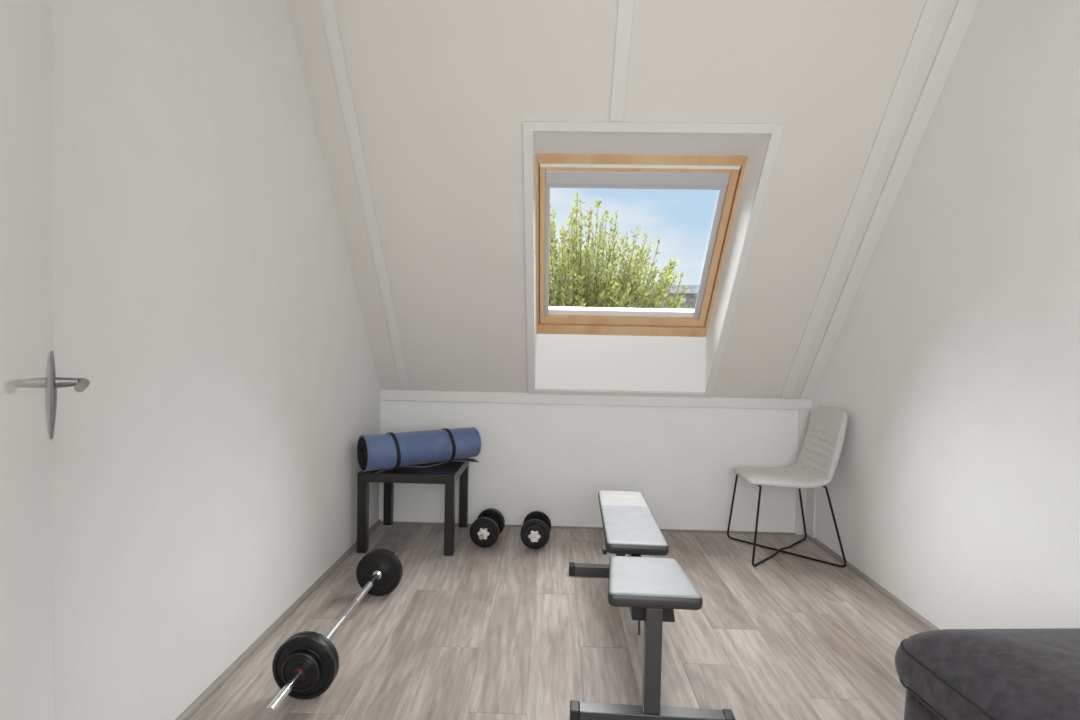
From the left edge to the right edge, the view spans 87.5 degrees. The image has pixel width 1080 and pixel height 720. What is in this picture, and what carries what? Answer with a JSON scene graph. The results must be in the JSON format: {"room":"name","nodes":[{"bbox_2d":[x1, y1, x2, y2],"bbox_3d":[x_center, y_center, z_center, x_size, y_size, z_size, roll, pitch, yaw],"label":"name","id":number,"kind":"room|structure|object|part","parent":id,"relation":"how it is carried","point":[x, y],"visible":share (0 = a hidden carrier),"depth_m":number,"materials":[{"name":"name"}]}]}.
{"room":"exercise studio","nodes":[
{"label":"exercise studio","id":0,"kind":"room"},
{"bbox_2d":[52,0,380,719],"bbox_3d":[-1.150,-0.230,1.054,0.100,2.760,5.258,1,1,1],"label":"wall","id":1,"kind":"structure","parent":0,"point":[206,468],"depth_m":1.75,"materials":[{"name":"white paint"}]},
{"bbox_2d":[175,519,380,719],"bbox_3d":[-1.090,1.094,2.141,0.019,0.021,3.128,1,1,1],"label":"baseboard","id":2,"kind":"structure","parent":1,"relation":"attached to","point":[194,706],"depth_m":2.18,"materials":[{"name":"grey wood"}]},
{"bbox_2d":[188,523,929,719],"bbox_3d":[0.261,1.159,1.101,2.816,0.002,5.198,1,1,1],"label":"floor","id":3,"kind":"structure","parent":0,"point":[503,630],"depth_m":2.29,"materials":[{"name":"grey laminate"}]},
{"bbox_2d":[266,549,402,714],"bbox_3d":[-0.764,1.003,2.257,0.210,0.210,1.239,1,1,2],"label":"barbell","id":4,"kind":"object","parent":3,"relation":"on","point":[306,664],"visible":1,"depth_m":1.85,"materials":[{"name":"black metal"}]},
{"bbox_3d":[-0.778,1.014,1.839,0.126,0.126,0.022,1,1,2],"label":"weight plate","id":5,"kind":"part","parent":4,"relation":"part of","materials":[{"name":"black rubber"}]},
{"bbox_3d":[-0.777,1.013,1.861,0.210,0.210,0.022,1,1,2],"label":"weight plate","id":6,"kind":"part","parent":4,"relation":"part of","materials":[{"name":"black rubber"}]},
{"bbox_3d":[-0.776,1.012,1.884,0.210,0.210,0.022,1,1,2],"label":"weight plate","id":7,"kind":"part","parent":4,"relation":"part of","materials":[{"name":"black paint"}]},
{"bbox_3d":[-0.752,0.994,2.630,0.210,0.210,0.022,1,1,2],"label":"weight plate","id":8,"kind":"part","parent":4,"relation":"part of","materials":[{"name":"black rubber"}]},
{"bbox_3d":[-0.751,0.994,2.652,0.210,0.210,0.022,1,1,2],"label":"weight plate","id":9,"kind":"part","parent":4,"relation":"part of","materials":[{"name":"black paint"}]},
{"bbox_2d":[357,458,468,555],"bbox_3d":[-0.745,0.855,3.417,0.544,0.450,0.544,1,1,1],"label":"side table","id":10,"kind":"object","parent":3,"relation":"on","point":[448,473],"visible":0.86,"depth_m":3.15,"materials":[{"name":"black paint"}]},
{"bbox_3d":[-0.997,0.880,3.179,0.051,0.401,0.051,1,1,1],"label":"leg","id":11,"kind":"part","parent":10,"relation":"part of","materials":[{"name":"black paint"}]},
{"bbox_3d":[-0.984,0.868,3.669,0.051,0.401,0.051,1,1,1],"label":"leg","id":12,"kind":"part","parent":10,"relation":"part of","materials":[{"name":"black paint"}]},
{"bbox_2d":[357,427,480,472],"bbox_3d":[-0.705,0.524,3.356,0.706,0.213,0.208,0,2,-35],"label":"exercise mat","id":13,"kind":"object","parent":10,"relation":"on","point":[376,453],"visible":1,"depth_m":3.26,"materials":[{"name":"blue plastic"}]},
{"bbox_3d":[-0.507,0.890,3.166,0.051,0.401,0.051,1,1,1],"label":"leg","id":14,"kind":"part","parent":10,"relation":"part of","materials":[{"name":"black paint"}]},
{"bbox_3d":[-0.494,0.878,3.656,0.051,0.401,0.051,1,1,1],"label":"leg","id":15,"kind":"part","parent":10,"relation":"part of","materials":[{"name":"black paint"}]},
{"bbox_2d":[470,508,504,547],"bbox_3d":[-0.315,1.003,3.375,0.172,0.172,0.356,1,1,7],"label":"dumbbell","id":16,"kind":"object","parent":3,"relation":"on","point":[485,530],"visible":1,"depth_m":3.28,"materials":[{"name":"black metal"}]},
{"bbox_3d":[-0.325,1.005,3.291,0.172,0.172,0.030,1,1,7],"label":"weight plate","id":17,"kind":"part","parent":16,"relation":"part of","materials":[{"name":"black paint"}]},
{"bbox_3d":[-0.305,1.001,3.455,0.172,0.172,0.022,1,1,7],"label":"weight plate","id":18,"kind":"part","parent":16,"relation":"part of","materials":[{"name":"black rubber"}]},
{"bbox_3d":[-0.303,1.001,3.478,0.172,0.172,0.022,1,1,7],"label":"weight plate","id":19,"kind":"part","parent":16,"relation":"part of","materials":[{"name":"black rubber"}]},
{"bbox_2d":[520,511,550,548],"bbox_3d":[-0.023,1.010,3.358,0.172,0.172,0.356,1,1,4],"label":"dumbbell","id":20,"kind":"object","parent":3,"relation":"on","point":[535,530],"visible":1,"depth_m":3.27,"materials":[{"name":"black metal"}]},
{"bbox_3d":[-0.030,1.012,3.257,0.124,0.124,0.018,1,1,4],"label":"weight plate","id":21,"kind":"part","parent":20,"relation":"part of","materials":[{"name":"black paint"}]},
{"bbox_3d":[-0.017,1.008,3.438,0.172,0.172,0.022,1,1,4],"label":"weight plate","id":22,"kind":"part","parent":20,"relation":"part of","materials":[{"name":"black rubber"}]},
{"bbox_2d":[569,490,735,719],"bbox_3d":[0.384,0.914,2.348,0.524,0.430,1.256,1,1,3],"label":"weight bench","id":23,"kind":"object","parent":3,"relation":"on","point":[651,588],"visible":1,"depth_m":1.79,"materials":[{"name":"grey leather"}]},
{"bbox_3d":[0.313,0.749,2.223,0.135,0.020,0.060,1,1,3],"label":"hinge lever","id":24,"kind":"part","parent":23,"relation":"part of","materials":[{"name":"black plastic"}]},
{"bbox_3d":[0.399,0.698,2.564,0.232,0.007,0.804,1,1,3],"label":"panel","id":25,"kind":"part","parent":23,"relation":"part of","materials":[{"name":"grey leather"}]},
{"bbox_3d":[0.386,0.791,2.339,0.040,0.040,1.104,1,1,3],"label":"rail","id":26,"kind":"part","parent":23,"relation":"part of","materials":[{"name":"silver metal"}]},
{"bbox_3d":[0.351,0.929,1.765,0.051,0.330,0.051,1,1,3],"label":"post","id":27,"kind":"part","parent":23,"relation":"part of","materials":[{"name":"silver metal"}]},
{"bbox_3d":[0.362,0.715,1.878,0.280,0.007,0.318,1,1,3],"label":"panel","id":28,"kind":"part","parent":23,"relation":"part of","materials":[{"name":"grey leather"}]},
{"bbox_2d":[727,405,847,567],"bbox_3d":[1.430,0.699,3.290,0.529,0.855,0.502,1,1,1],"label":"dining chair","id":29,"kind":"object","parent":3,"relation":"on","point":[815,466],"visible":1,"depth_m":3.21,"materials":[{"name":"grey fabric"}]},
{"bbox_3d":[1.411,0.905,3.301,0.712,0.442,0.029,0,2,-43],"label":"leg rod","id":30,"kind":"part","parent":29,"relation":"part of","materials":[{"name":"black metal"}]},
{"bbox_3d":[1.386,0.674,3.282,0.412,0.073,0.437,1,1,1],"label":"seat","id":31,"kind":"part","parent":29,"relation":"part of","materials":[{"name":"grey fabric"}]},
{"bbox_3d":[1.422,0.905,3.294,0.511,0.442,0.458,1,1,1],"label":"leg rod","id":32,"kind":"part","parent":29,"relation":"part of","materials":[{"name":"black metal"}]},
{"bbox_3d":[1.631,0.471,3.259,0.135,0.387,0.420,1,1,1],"label":"backrest","id":33,"kind":"part","parent":29,"relation":"part of","materials":[{"name":"grey fabric"}]},
{"bbox_2d":[895,628,1079,719],"bbox_3d":[1.275,0.923,1.205,0.644,0.505,0.704,1,1,-3],"label":"ottoman","id":34,"kind":"object","parent":3,"relation":"on","point":[949,674],"visible":1,"depth_m":1.30,"materials":[{"name":"black fabric"}]},
{"bbox_2d":[379,400,798,532],"bbox_3d":[0.339,0.652,3.708,2.976,0.923,0.100,1,1,1],"label":"wall","id":35,"kind":"structure","parent":0,"point":[554,460],"depth_m":3.65,"materials":[{"name":"white paint"}]},
{"bbox_2d":[381,521,794,533],"bbox_3d":[0.329,1.090,3.665,2.740,0.010,0.008,1,1,1],"label":"baseboard","id":36,"kind":"structure","parent":35,"relation":"attached to","point":[381,521],"depth_m":3.65,"materials":[{"name":"white wood"}]},
{"bbox_2d":[380,390,811,409],"bbox_3d":[0.346,0.256,3.640,2.776,0.068,0.016,1,1,1],"label":"trim","id":37,"kind":"structure","parent":35,"relation":"attached to","point":[400,395],"depth_m":3.63,"materials":[{"name":"white paint"}]},
{"bbox_2d":[795,410,810,534],"bbox_3d":[1.687,0.721,3.617,0.074,0.806,0.014,1,1,1],"label":"trim","id":38,"kind":"structure","parent":35,"relation":"attached to","point":[804,415],"depth_m":3.61,"materials":[{"name":"white paint"}]},
{"bbox_2d":[286,0,957,398],"bbox_3d":[0.298,-0.676,1.057,2.976,1.971,5.361,1,1,1],"label":"ceiling","id":39,"kind":"structure","parent":0,"point":[443,91],"depth_m":2.57,"materials":[{"name":"paint"}]},
{"bbox_2d":[319,0,409,389],"bbox_3d":[-0.873,-0.708,2.929,0.058,1.838,1.438,1,1,1],"label":"trim","id":40,"kind":"structure","parent":39,"relation":"attached to","point":[327,7],"depth_m":2.75,"materials":[{"name":"white paint"}]},
{"bbox_2d":[610,0,633,120],"bbox_3d":[0.347,-1.335,2.361,0.062,0.507,0.398,1,1,1],"label":"trim","id":41,"kind":"structure","parent":39,"relation":"attached to","point":[625,7],"depth_m":2.40,"materials":[{"name":"white paint"}]},
{"bbox_2d":[523,121,783,397],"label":"window","id":42,"kind":"structure","parent":39,"relation":"attached to","point":[597,351],"depth_m":3.13,"materials":[{"name":"white paint"}]},
{"bbox_3d":[0.041,-0.616,3.270,0.026,0.863,0.010,1,39,1],"label":"blind rail","id":43,"kind":"part","parent":42,"relation":"part of","materials":[{"name":"grey metal"}]},
{"bbox_3d":[0.509,-0.645,3.257,0.961,0.927,0.039,1,39,1],"label":"glazing frame","id":44,"kind":"part","parent":42,"relation":"part of","materials":[{"name":"white plastic"}]},
{"bbox_3d":[0.515,-0.628,3.260,1.030,0.999,0.068,1,39,1],"label":"sash","id":45,"kind":"part","parent":42,"relation":"part of","materials":[{"name":"brown wood"}]},
{"bbox_3d":[0.516,-0.628,3.264,1.136,1.200,0.100,1,39,1],"label":"frame","id":46,"kind":"part","parent":42,"relation":"part of","materials":[{"name":"brown wood"}]},
{"bbox_3d":[0.972,-0.596,3.246,0.034,0.863,0.010,1,39,1],"label":"blind rail","id":47,"kind":"part","parent":42,"relation":"part of","materials":[{"name":"grey metal"}]},
{"bbox_2d":[780,0,943,397],"bbox_3d":[1.567,-0.657,2.865,0.068,1.838,1.438,1,1,1],"label":"trim","id":48,"kind":"structure","parent":39,"relation":"attached to","point":[931,10],"depth_m":2.68,"materials":[{"name":"white paint"}]},
{"bbox_2d":[811,0,1079,629],"bbox_3d":[1.725,-0.170,0.980,0.100,2.760,5.258,1,1,1],"label":"wall","id":49,"kind":"structure","parent":0,"point":[953,365],"depth_m":2.19,"materials":[{"name":"white paint"}]},
{"bbox_2d":[806,411,816,537],"bbox_3d":[1.717,0.726,3.556,0.012,0.800,0.106,1,1,1],"label":"trim","id":50,"kind":"structure","parent":49,"relation":"attached to","point":[811,492],"depth_m":3.55,"materials":[{"name":"white paint"}]},
{"bbox_2d":[807,534,939,630],"bbox_3d":[1.639,1.177,1.060,0.019,0.021,5.148,1,1,1],"label":"baseboard","id":51,"kind":"structure","parent":49,"relation":"attached to","point":[906,608],"depth_m":2.79,"materials":[{"name":"grey wood"}]},
{"bbox_2d":[799,0,979,398],"bbox_3d":[1.694,-0.653,2.860,0.079,1.841,1.441,1,1,1],"label":"ceiling beam","id":52,"kind":"structure","parent":49,"relation":"attached to","point":[964,10],"depth_m":2.67,"materials":[{"name":"white paint"}]},
{"bbox_3d":[-0.882,-0.186,-0.482,0.516,2.720,2.000,1,1,1],"label":"wall","id":53,"kind":"structure","parent":0,"visible":0},
{"bbox_2d":[0,0,89,719],"bbox_3d":[-0.790,0.093,0.895,0.104,2.082,0.830,0,2,-37],"label":"door","id":54,"kind":"structure","parent":53,"relation":"in","point":[29,383],"depth_m":0.84,"materials":[{"name":"white paint"}]},
{"bbox_3d":[-1.013,0.072,1.177,0.010,0.182,0.042,0,2,-37],"label":"handle plate","id":55,"kind":"part","parent":54,"relation":"part of","materials":[{"name":"silver metal"}]},
{"bbox_3d":[-0.946,0.051,1.158,0.034,0.021,0.126,0,2,-37],"label":"lever","id":56,"kind":"part","parent":54,"relation":"part of","materials":[{"name":"silver metal"}]},
{"label":"outside","id":57,"kind":"structure","parent":0,"visible":0},
{"bbox_3d":[1.492,5.352,62.033,120.000,0.200,116.200,1,1,1],"label":"ground","id":58,"kind":"structure","parent":57,"visible":0},
{"bbox_2d":[549,191,695,308],"bbox_3d":[0.536,1.994,9.267,3.680,9.141,3.529,1,1,1],"label":"tree","id":59,"kind":"object","parent":58,"relation":"on","point":[571,284],"visible":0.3,"depth_m":8.26,"materials":[{"name":"green plant"}]},
{"bbox_2d":[645,285,699,308],"bbox_3d":[9.266,2.122,22.519,13.100,9.660,8.400,1,1,11],"label":"house","id":60,"kind":"structure","parent":58,"relation":"on","point":[693,289],"depth_m":20.52,"materials":[{"name":"brick"}]}
]}

